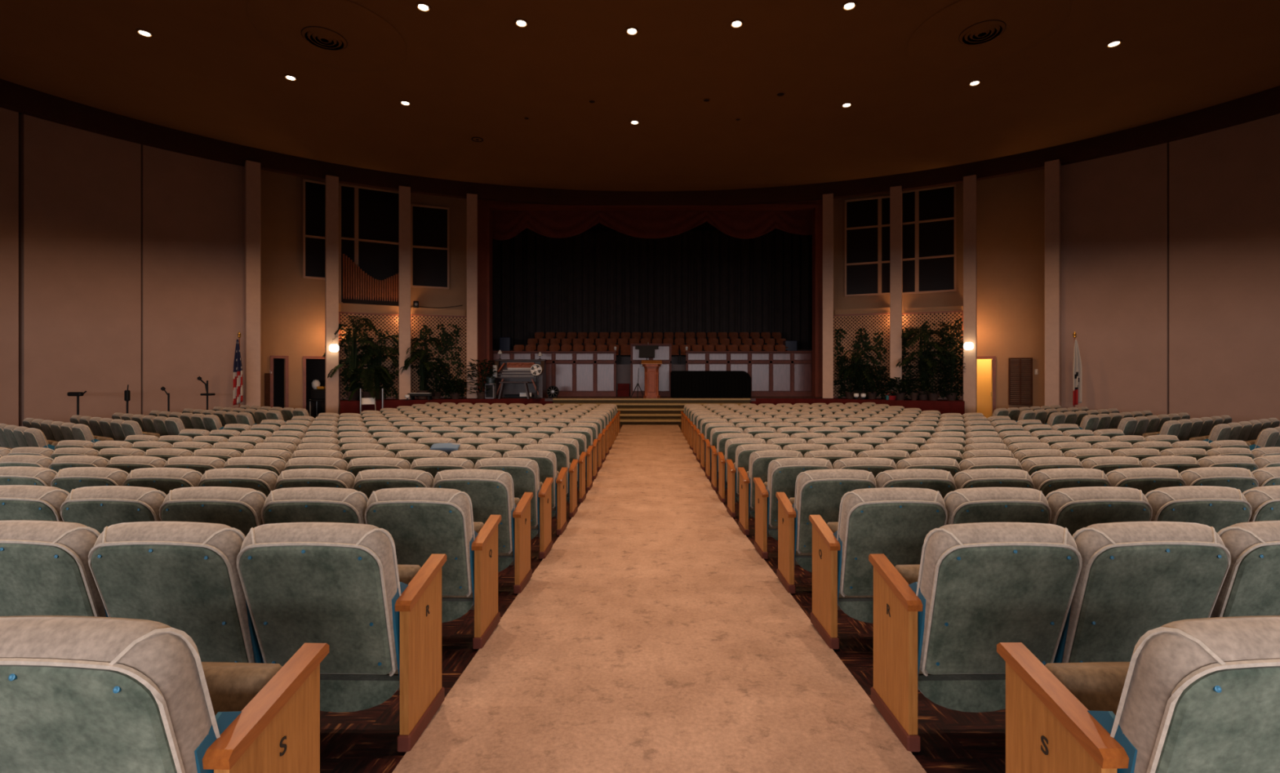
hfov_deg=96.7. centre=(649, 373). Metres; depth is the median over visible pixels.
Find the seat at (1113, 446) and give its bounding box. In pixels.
[1092,441,1133,453]
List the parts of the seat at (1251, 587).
panel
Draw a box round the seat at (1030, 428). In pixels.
[1023,424,1053,433]
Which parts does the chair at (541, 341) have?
backrest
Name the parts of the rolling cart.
leg frame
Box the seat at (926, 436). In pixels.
[897,431,932,441]
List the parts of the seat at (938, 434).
backrest, panel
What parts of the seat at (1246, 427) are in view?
backrest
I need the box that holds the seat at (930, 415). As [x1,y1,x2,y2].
[917,413,940,419]
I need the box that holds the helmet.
[311,379,320,389]
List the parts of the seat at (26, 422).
panel, backrest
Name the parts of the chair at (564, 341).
backrest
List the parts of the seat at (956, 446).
backrest, panel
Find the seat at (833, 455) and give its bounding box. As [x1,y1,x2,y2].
[803,449,857,466]
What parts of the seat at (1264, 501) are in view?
panel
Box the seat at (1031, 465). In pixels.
[1020,456,1084,475]
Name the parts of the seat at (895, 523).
panel, armrest, backrest, panel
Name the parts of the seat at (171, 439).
panel, backrest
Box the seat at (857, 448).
[828,443,874,456]
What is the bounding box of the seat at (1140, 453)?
[1112,448,1162,461]
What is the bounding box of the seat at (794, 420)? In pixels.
[782,417,809,426]
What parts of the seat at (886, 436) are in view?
backrest, panel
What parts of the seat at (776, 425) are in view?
backrest, panel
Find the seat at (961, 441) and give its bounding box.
[926,436,966,447]
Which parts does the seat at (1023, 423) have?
backrest, panel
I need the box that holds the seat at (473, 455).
[448,449,502,466]
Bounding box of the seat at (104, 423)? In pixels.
[99,417,116,440]
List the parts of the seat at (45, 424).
backrest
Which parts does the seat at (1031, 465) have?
panel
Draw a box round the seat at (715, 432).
[704,426,743,479]
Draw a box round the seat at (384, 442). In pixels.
[377,437,416,448]
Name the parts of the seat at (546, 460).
backrest, panel, panel, armrest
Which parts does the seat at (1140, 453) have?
backrest, panel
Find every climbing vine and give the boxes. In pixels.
[338,325,398,399]
[416,323,466,398]
[833,328,886,399]
[902,317,963,399]
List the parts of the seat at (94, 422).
backrest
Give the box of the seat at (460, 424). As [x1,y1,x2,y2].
[448,422,478,430]
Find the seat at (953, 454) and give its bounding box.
[910,449,963,464]
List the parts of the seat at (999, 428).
panel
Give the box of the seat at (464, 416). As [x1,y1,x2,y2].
[454,414,479,421]
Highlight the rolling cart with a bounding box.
[307,399,324,417]
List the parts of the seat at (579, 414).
backrest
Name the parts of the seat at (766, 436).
panel, backrest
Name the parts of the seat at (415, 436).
panel, backrest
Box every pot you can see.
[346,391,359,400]
[361,391,375,398]
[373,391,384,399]
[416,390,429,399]
[431,391,442,399]
[450,391,460,399]
[475,391,484,399]
[844,391,855,399]
[853,390,866,399]
[866,391,877,399]
[894,392,906,399]
[910,392,918,400]
[916,391,929,399]
[927,392,939,400]
[946,392,957,400]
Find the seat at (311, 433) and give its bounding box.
[303,431,337,438]
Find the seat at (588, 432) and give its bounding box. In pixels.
[559,426,598,479]
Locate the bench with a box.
[497,382,530,399]
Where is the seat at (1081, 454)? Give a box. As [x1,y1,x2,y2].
[1063,448,1113,462]
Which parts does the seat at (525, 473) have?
backrest, panel, panel, armrest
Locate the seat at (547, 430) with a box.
[526,426,559,438]
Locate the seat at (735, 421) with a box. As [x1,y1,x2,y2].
[728,418,755,426]
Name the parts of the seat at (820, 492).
armrest, panel, backrest, panel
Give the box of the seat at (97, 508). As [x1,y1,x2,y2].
[60,485,166,533]
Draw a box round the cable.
[418,305,461,308]
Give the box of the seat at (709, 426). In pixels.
[699,422,734,470]
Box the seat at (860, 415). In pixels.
[847,413,871,420]
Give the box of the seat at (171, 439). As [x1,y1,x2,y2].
[156,435,192,444]
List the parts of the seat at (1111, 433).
backrest, panel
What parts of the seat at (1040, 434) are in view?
backrest, panel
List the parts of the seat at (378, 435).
panel, backrest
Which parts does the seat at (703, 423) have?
armrest, panel, panel, backrest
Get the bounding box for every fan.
[530,364,542,398]
[546,385,559,398]
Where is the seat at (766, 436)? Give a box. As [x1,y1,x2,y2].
[753,432,789,444]
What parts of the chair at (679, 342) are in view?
backrest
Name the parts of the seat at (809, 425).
backrest, panel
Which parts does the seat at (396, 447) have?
panel, backrest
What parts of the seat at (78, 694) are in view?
panel, backrest, armrest, panel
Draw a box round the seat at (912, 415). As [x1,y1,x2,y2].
[894,413,917,419]
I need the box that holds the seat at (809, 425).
[795,422,824,430]
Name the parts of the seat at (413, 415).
backrest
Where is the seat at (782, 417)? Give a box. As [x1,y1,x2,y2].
[773,414,797,421]
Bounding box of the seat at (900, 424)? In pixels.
[881,421,910,430]
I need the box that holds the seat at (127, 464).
[104,455,166,473]
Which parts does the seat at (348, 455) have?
panel, backrest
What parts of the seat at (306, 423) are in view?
panel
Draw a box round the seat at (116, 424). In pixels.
[110,418,146,440]
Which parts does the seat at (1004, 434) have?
panel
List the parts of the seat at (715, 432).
panel, armrest, panel, backrest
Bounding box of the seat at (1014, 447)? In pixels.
[1007,442,1051,453]
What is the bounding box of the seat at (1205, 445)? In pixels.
[1171,440,1213,451]
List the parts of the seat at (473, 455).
panel, backrest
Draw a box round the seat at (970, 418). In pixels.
[963,416,987,422]
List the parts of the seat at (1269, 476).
panel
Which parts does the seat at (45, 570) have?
panel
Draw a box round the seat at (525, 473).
[474,457,553,559]
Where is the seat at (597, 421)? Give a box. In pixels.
[573,418,606,462]
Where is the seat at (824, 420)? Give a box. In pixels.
[809,417,836,426]
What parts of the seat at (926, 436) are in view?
backrest, panel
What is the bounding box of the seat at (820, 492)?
[775,469,876,594]
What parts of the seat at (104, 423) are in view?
backrest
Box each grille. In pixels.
[472,137,481,141]
[485,384,493,397]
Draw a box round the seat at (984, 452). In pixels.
[962,448,1014,459]
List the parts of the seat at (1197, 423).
backrest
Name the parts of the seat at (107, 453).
panel, backrest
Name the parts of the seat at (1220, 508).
panel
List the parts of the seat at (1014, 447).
panel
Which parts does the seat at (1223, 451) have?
backrest, panel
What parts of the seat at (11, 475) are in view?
panel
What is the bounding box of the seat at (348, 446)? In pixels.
[339,443,385,454]
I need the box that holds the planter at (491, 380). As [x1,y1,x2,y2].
[485,376,494,383]
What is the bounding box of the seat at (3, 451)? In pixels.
[0,447,10,457]
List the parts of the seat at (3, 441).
backrest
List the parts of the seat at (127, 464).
panel, backrest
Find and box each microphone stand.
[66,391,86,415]
[124,384,130,413]
[160,386,169,411]
[197,376,215,409]
[630,368,643,398]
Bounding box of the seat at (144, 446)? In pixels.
[130,440,172,452]
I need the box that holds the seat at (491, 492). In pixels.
[431,469,533,594]
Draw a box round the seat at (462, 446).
[447,443,475,456]
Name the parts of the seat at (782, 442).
backrest, panel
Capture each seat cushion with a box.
[47,440,56,444]
[51,441,58,446]
[96,436,113,440]
[143,432,159,438]
[201,662,282,716]
[325,564,421,690]
[441,521,484,609]
[497,497,519,565]
[530,481,542,537]
[551,471,559,517]
[746,471,755,517]
[764,481,777,537]
[788,497,812,564]
[826,521,873,609]
[894,564,992,690]
[1044,662,1130,715]
[1142,432,1159,438]
[1188,436,1206,440]
[1246,440,1256,444]
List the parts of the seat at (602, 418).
backrest, panel, panel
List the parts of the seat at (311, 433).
panel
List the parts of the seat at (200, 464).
panel, backrest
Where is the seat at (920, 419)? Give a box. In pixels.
[914,417,939,423]
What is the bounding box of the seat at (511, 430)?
[493,426,526,436]
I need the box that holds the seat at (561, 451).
[523,444,577,518]
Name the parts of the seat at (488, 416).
backrest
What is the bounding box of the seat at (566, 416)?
[554,414,579,422]
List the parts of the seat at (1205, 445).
backrest, panel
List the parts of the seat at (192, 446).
panel, backrest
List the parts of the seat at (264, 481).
panel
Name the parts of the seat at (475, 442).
panel, backrest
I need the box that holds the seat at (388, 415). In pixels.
[383,413,407,419]
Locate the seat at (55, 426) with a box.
[50,421,65,441]
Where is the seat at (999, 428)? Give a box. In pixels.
[994,424,1024,433]
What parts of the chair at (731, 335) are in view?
backrest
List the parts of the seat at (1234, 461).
panel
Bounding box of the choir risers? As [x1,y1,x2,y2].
[492,349,812,395]
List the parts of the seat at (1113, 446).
backrest, panel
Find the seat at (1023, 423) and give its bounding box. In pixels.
[1016,419,1042,427]
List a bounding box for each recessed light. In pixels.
[135,28,153,37]
[284,74,297,80]
[399,99,411,106]
[415,1,431,12]
[514,17,528,27]
[625,26,638,35]
[629,120,639,124]
[729,18,743,28]
[840,102,852,107]
[841,0,857,10]
[968,79,981,86]
[1105,39,1122,48]
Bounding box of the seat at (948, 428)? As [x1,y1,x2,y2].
[935,425,966,435]
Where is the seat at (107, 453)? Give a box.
[96,448,145,460]
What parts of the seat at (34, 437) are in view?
panel, backrest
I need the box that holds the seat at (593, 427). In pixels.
[567,422,602,470]
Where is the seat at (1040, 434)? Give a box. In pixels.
[1031,430,1063,439]
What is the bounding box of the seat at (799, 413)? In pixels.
[787,411,810,417]
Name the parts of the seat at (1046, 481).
panel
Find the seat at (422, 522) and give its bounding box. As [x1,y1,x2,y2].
[364,487,501,649]
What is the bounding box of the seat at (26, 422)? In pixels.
[22,417,35,427]
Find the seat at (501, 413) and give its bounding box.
[491,411,514,417]
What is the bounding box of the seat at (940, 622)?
[868,522,1082,752]
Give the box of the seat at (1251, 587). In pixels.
[1209,520,1279,617]
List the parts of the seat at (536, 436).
backrest, panel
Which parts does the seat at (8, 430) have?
backrest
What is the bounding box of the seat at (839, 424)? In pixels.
[824,422,853,430]
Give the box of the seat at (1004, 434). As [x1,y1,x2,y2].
[998,430,1031,440]
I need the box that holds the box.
[316,386,324,389]
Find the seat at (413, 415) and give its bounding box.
[407,413,431,420]
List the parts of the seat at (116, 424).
panel, backrest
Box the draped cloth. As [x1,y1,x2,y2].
[430,442,461,454]
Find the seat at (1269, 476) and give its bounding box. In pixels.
[1251,466,1279,486]
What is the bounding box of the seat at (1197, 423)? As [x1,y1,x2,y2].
[1186,417,1202,440]
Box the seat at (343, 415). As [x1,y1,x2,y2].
[338,413,361,418]
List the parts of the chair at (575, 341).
backrest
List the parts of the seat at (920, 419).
backrest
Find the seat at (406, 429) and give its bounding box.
[398,426,430,435]
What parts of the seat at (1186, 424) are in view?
backrest, panel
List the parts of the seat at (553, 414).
backrest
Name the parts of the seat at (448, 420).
panel, backrest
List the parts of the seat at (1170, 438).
backrest, panel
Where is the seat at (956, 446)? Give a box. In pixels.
[919,443,965,455]
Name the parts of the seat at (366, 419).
panel, backrest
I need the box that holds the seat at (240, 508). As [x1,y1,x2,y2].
[159,486,266,536]
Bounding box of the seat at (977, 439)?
[964,436,1004,444]
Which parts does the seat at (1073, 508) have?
panel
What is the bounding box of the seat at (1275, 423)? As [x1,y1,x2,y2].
[1266,417,1279,427]
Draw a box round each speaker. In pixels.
[413,301,418,307]
[471,137,483,142]
[484,383,496,399]
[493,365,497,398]
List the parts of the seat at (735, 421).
panel, backrest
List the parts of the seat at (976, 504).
panel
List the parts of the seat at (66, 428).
panel, backrest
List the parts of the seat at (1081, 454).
backrest, panel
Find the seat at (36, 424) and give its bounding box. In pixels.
[31,418,44,432]
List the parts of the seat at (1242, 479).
backrest, panel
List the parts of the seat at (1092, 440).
backrest, panel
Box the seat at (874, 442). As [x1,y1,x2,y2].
[847,437,887,448]
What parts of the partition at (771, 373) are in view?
panel, panel, panel, panel, panel, panel, panel, panel, panel, panel, panel, panel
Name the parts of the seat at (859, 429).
backrest, panel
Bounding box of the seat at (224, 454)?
[191,448,241,462]
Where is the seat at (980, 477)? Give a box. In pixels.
[953,468,1035,489]
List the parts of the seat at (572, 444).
backrest, panel, panel, armrest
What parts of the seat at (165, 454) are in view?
panel, backrest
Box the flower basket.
[886,391,895,399]
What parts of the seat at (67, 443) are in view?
panel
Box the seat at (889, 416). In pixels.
[871,413,894,420]
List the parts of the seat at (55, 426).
backrest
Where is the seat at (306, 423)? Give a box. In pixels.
[284,419,311,428]
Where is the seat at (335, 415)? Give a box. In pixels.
[317,413,339,418]
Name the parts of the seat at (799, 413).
backrest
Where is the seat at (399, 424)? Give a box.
[391,421,420,430]
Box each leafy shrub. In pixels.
[417,363,456,399]
[441,378,468,399]
[464,358,497,399]
[834,355,867,399]
[851,364,889,399]
[881,376,920,399]
[909,359,955,400]
[933,320,965,400]
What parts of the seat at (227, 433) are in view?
panel, backrest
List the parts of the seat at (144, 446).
panel, backrest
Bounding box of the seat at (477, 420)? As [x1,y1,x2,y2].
[465,417,492,424]
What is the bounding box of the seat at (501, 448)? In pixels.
[476,444,522,457]
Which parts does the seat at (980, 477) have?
panel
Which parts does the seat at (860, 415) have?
backrest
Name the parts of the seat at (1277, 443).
panel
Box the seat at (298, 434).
[271,430,304,439]
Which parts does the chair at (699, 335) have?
backrest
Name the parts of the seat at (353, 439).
panel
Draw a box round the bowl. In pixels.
[888,395,895,399]
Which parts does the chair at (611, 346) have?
backrest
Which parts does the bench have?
leg, seat, leg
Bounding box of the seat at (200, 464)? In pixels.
[163,456,226,475]
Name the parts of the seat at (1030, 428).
backrest, panel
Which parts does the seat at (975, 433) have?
panel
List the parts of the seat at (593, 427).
backrest, panel, panel, armrest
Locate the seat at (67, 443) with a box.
[54,440,94,449]
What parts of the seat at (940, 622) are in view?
panel, armrest, backrest, panel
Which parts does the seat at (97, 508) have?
panel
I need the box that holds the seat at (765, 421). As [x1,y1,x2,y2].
[755,417,782,426]
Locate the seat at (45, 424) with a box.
[40,420,56,440]
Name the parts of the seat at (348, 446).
panel, backrest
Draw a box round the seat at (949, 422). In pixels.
[937,420,965,428]
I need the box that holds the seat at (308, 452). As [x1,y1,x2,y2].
[290,448,343,459]
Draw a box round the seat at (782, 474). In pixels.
[753,457,832,559]
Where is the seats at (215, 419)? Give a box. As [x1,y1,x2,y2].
[70,402,1231,445]
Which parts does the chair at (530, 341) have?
backrest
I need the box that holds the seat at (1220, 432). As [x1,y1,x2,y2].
[1188,423,1231,444]
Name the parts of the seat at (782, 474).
panel, armrest, panel, backrest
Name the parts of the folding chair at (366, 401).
backrest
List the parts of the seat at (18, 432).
panel, backrest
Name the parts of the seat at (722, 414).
backrest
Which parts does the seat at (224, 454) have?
panel, backrest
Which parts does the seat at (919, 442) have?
backrest, panel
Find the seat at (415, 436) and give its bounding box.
[406,431,441,442]
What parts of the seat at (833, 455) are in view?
backrest, panel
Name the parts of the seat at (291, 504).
panel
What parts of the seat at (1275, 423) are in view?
backrest, panel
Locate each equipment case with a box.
[310,389,324,399]
[499,337,511,351]
[782,340,797,351]
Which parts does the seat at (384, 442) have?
panel, backrest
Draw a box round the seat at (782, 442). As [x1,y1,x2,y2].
[766,437,806,449]
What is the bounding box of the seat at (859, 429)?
[840,426,873,436]
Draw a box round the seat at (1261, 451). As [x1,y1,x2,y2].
[1250,447,1279,457]
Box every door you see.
[270,355,288,408]
[302,355,324,418]
[977,355,995,418]
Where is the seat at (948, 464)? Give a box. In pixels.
[896,457,961,477]
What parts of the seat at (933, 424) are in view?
backrest, panel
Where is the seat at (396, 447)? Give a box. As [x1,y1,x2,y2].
[385,443,430,455]
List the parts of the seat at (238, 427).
panel, backrest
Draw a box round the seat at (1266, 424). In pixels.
[1255,418,1271,439]
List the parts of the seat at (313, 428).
panel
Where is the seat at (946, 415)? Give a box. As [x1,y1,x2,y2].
[940,413,963,418]
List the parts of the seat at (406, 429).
panel, backrest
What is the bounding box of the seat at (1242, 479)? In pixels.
[1179,466,1258,493]
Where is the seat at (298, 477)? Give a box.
[274,468,355,489]
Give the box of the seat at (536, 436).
[513,432,549,443]
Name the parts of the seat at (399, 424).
panel, backrest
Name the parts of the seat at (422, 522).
panel, backrest, panel, armrest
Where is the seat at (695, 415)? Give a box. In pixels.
[689,412,716,450]
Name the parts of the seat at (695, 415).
panel, backrest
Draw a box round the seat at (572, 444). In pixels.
[537,437,586,502]
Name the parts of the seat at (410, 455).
panel, backrest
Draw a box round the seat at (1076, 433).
[1062,429,1094,439]
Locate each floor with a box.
[320,425,1005,772]
[460,395,838,400]
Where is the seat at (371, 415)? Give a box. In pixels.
[360,413,384,419]
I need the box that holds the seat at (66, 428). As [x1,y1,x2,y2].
[60,422,99,439]
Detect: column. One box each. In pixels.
[244,160,260,406]
[324,174,338,413]
[398,185,410,399]
[466,193,477,398]
[822,193,833,398]
[889,185,902,394]
[963,174,977,413]
[1044,159,1061,406]
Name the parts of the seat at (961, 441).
backrest, panel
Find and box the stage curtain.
[492,229,810,349]
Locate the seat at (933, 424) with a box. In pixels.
[910,421,938,429]
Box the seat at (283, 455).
[240,448,292,462]
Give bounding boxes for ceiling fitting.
[587,99,595,103]
[702,97,711,102]
[775,91,786,97]
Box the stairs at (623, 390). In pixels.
[617,383,629,396]
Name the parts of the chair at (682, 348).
backrest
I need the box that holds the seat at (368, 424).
[364,421,392,429]
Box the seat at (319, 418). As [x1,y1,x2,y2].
[314,416,338,422]
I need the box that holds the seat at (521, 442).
[497,437,537,449]
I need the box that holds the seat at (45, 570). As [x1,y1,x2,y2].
[0,520,108,617]
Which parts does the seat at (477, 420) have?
panel, backrest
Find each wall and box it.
[0,106,244,426]
[260,169,466,414]
[477,200,822,396]
[522,221,812,349]
[833,168,1044,408]
[1061,113,1279,426]
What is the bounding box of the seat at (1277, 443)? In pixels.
[1246,426,1279,447]
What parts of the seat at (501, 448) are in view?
backrest, panel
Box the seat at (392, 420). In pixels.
[387,417,413,423]
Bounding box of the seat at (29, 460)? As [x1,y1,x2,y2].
[0,454,53,467]
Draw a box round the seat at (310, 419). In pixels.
[290,415,315,422]
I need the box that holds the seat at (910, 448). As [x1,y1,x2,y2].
[874,443,919,455]
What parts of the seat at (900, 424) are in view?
backrest, panel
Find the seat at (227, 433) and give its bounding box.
[208,429,240,439]
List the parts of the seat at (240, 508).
panel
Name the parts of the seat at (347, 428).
panel, backrest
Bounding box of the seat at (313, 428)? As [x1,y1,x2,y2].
[306,425,337,432]
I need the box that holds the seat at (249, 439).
[226,435,263,446]
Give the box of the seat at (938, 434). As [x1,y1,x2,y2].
[931,431,966,440]
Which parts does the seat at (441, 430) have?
panel, backrest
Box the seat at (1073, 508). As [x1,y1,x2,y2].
[1045,486,1152,536]
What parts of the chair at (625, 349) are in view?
frame, backrest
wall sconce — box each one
[328,344,338,351]
[963,342,973,350]
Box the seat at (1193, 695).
[996,615,1279,772]
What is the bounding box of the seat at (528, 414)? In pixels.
[514,412,537,417]
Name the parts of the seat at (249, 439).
backrest, panel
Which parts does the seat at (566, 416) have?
backrest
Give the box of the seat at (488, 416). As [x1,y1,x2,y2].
[479,414,503,421]
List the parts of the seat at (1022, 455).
panel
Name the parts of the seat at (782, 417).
backrest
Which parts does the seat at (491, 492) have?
panel, backrest, panel, armrest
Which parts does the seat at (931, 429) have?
panel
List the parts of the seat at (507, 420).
backrest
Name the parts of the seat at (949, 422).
backrest, panel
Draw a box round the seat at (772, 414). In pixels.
[764,412,786,417]
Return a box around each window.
[302,178,324,279]
[338,182,398,305]
[410,203,448,289]
[844,195,889,297]
[902,183,955,294]
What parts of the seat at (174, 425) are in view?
panel, backrest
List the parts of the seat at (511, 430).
panel, backrest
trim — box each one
[0,78,1279,205]
[246,0,406,71]
[338,302,398,314]
[410,307,465,315]
[834,307,889,315]
[903,306,963,312]
[906,0,1071,70]
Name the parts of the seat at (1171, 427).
backrest, panel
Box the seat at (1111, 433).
[1093,429,1124,438]
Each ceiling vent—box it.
[301,26,347,50]
[958,19,1006,44]
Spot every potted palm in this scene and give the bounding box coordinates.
[322,315,385,400]
[342,365,391,400]
[356,335,399,399]
[395,337,448,399]
[837,347,881,399]
[895,326,957,399]
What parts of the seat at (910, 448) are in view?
backrest, panel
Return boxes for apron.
[339,397,552,415]
[751,397,964,415]
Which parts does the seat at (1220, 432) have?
backrest, panel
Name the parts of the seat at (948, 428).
backrest, panel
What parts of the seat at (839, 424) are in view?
backrest, panel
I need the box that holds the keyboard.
[407,392,435,399]
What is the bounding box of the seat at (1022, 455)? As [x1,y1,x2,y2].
[1013,448,1064,462]
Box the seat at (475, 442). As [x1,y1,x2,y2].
[457,437,497,449]
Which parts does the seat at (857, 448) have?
backrest, panel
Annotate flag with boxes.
[232,331,243,408]
[1072,330,1082,407]
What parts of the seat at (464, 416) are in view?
backrest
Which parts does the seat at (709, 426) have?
panel, armrest, panel, backrest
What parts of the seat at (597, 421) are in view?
backrest, panel, panel, armrest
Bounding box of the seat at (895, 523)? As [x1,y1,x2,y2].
[808,487,947,649]
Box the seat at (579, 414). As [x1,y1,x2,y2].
[560,412,584,417]
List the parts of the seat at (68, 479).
panel, backrest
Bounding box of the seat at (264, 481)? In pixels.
[197,467,278,497]
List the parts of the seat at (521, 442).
backrest, panel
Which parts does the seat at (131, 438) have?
panel, backrest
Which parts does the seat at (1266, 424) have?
backrest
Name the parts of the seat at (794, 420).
backrest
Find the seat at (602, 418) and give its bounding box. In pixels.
[579,415,609,456]
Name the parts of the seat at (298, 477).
panel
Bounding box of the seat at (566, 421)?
[546,418,573,425]
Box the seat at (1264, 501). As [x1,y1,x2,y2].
[1242,485,1279,521]
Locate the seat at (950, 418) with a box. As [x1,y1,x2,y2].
[938,416,964,423]
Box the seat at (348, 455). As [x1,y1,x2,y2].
[342,449,395,464]
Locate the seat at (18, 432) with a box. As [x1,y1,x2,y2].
[13,426,56,447]
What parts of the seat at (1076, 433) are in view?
backrest, panel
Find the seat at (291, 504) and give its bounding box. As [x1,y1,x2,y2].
[261,487,368,524]
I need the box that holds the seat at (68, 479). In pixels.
[50,466,128,493]
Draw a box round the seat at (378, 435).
[371,431,406,441]
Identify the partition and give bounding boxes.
[492,351,616,396]
[684,351,812,396]
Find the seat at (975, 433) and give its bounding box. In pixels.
[965,431,999,439]
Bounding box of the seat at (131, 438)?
[124,435,159,444]
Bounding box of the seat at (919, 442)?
[887,437,926,448]
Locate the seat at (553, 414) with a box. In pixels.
[537,412,560,417]
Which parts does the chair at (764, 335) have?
backrest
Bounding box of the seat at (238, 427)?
[222,423,251,432]
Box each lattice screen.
[338,311,398,399]
[410,314,466,398]
[833,312,889,398]
[902,310,963,399]
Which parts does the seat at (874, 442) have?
backrest, panel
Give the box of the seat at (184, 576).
[88,521,262,663]
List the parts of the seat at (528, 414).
backrest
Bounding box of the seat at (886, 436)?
[861,431,897,442]
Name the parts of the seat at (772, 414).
backrest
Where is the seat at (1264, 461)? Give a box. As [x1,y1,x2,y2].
[1253,454,1279,468]
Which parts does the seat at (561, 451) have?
backrest, panel, panel, armrest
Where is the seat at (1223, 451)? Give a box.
[1206,447,1255,459]
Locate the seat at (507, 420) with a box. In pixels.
[492,417,519,425]
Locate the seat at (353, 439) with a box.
[337,436,377,448]
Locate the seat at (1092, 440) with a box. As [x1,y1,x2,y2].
[1075,435,1111,445]
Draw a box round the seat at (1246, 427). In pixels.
[1237,421,1252,441]
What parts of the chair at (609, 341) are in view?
backrest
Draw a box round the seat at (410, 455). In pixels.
[395,449,448,465]
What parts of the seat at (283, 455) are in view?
panel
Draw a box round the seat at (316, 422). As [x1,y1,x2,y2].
[310,420,337,426]
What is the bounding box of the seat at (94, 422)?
[88,417,104,436]
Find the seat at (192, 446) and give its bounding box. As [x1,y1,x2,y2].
[170,441,212,453]
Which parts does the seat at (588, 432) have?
backrest, panel, panel, armrest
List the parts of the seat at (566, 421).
backrest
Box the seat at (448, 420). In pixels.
[439,417,465,425]
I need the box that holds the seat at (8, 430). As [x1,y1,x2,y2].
[3,425,19,448]
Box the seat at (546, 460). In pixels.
[502,449,568,535]
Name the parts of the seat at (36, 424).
panel, backrest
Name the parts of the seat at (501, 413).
backrest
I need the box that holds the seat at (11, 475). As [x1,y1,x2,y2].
[0,466,57,486]
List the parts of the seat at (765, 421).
backrest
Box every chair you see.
[360,397,376,413]
[511,344,524,351]
[523,344,536,351]
[525,338,537,350]
[533,332,544,342]
[535,344,547,351]
[537,338,549,349]
[543,332,555,342]
[547,344,559,351]
[548,338,559,350]
[555,332,565,342]
[560,338,571,349]
[560,344,571,351]
[565,332,576,342]
[571,338,582,350]
[571,344,583,351]
[577,332,587,342]
[582,338,594,349]
[583,344,595,351]
[587,332,598,342]
[594,338,605,348]
[595,344,607,351]
[598,332,608,349]
[605,338,617,356]
[608,344,619,364]
[609,332,619,342]
[617,338,628,356]
[619,344,631,364]
[620,332,631,342]
[628,338,639,356]
[631,332,641,342]
[640,338,650,343]
[642,332,652,342]
[651,338,662,343]
[653,332,662,342]
[662,338,673,356]
[663,332,674,344]
[671,344,679,364]
[674,332,684,340]
[674,338,684,356]
[680,344,691,364]
[685,332,695,339]
[685,338,696,348]
[691,344,703,351]
[696,332,706,344]
[697,338,707,348]
[703,344,715,351]
[706,332,717,342]
[708,338,719,348]
[715,344,727,351]
[717,332,728,342]
[719,338,730,348]
[727,344,739,351]
[728,332,739,349]
[730,338,742,348]
[739,332,750,342]
[739,344,751,351]
[742,338,753,348]
[750,332,761,349]
[751,344,763,351]
[753,338,764,348]
[760,332,772,349]
[763,344,775,351]
[764,338,777,348]
[771,332,782,342]
[774,344,787,351]
[776,338,787,348]
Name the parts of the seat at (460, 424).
panel, backrest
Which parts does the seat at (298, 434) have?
panel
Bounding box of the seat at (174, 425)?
[164,417,192,435]
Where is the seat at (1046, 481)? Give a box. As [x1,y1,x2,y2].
[1030,467,1111,497]
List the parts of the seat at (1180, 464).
backrest, panel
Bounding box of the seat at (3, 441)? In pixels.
[0,423,10,448]
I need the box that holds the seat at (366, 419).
[362,417,387,423]
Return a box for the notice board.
[264,373,270,406]
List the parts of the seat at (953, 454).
backrest, panel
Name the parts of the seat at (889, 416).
backrest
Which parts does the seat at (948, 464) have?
panel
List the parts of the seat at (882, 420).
backrest, panel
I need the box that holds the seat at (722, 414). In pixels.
[717,412,740,417]
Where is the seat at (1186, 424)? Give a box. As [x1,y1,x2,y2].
[1155,418,1191,440]
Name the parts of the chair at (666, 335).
backrest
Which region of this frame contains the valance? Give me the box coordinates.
[492,210,812,239]
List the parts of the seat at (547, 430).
panel, backrest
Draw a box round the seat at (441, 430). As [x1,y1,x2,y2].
[429,426,462,436]
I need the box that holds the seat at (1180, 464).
[1140,455,1201,473]
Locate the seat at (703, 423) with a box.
[695,418,728,462]
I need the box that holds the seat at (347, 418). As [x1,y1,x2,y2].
[337,416,363,422]
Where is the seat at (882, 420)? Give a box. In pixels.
[862,417,888,424]
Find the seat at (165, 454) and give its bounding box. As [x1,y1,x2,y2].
[142,448,192,461]
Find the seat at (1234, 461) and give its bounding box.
[1197,455,1258,471]
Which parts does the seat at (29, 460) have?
panel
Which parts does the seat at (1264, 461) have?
panel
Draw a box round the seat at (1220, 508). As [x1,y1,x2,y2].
[1145,485,1252,533]
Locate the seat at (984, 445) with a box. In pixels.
[964,442,1008,451]
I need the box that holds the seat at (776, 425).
[764,422,795,431]
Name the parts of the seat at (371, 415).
backrest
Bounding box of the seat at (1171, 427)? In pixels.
[1142,420,1181,438]
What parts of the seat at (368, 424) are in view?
panel, backrest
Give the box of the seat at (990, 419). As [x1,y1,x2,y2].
[986,415,1011,422]
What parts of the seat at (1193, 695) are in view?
panel, armrest, backrest, panel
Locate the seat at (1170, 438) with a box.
[1145,435,1180,444]
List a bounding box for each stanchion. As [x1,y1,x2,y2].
[360,388,361,414]
[382,388,383,408]
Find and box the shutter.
[1008,357,1032,405]
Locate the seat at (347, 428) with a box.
[336,425,368,434]
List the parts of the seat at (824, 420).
backrest, panel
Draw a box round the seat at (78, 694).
[0,615,328,772]
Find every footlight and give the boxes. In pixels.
[404,394,409,399]
[853,393,858,399]
[860,393,866,399]
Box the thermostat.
[1034,368,1038,374]
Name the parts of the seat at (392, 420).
backrest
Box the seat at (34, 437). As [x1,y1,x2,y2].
[23,427,58,450]
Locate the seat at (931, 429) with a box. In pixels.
[904,426,936,435]
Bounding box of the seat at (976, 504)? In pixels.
[943,487,1051,524]
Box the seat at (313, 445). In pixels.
[295,442,340,451]
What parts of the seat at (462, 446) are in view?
backrest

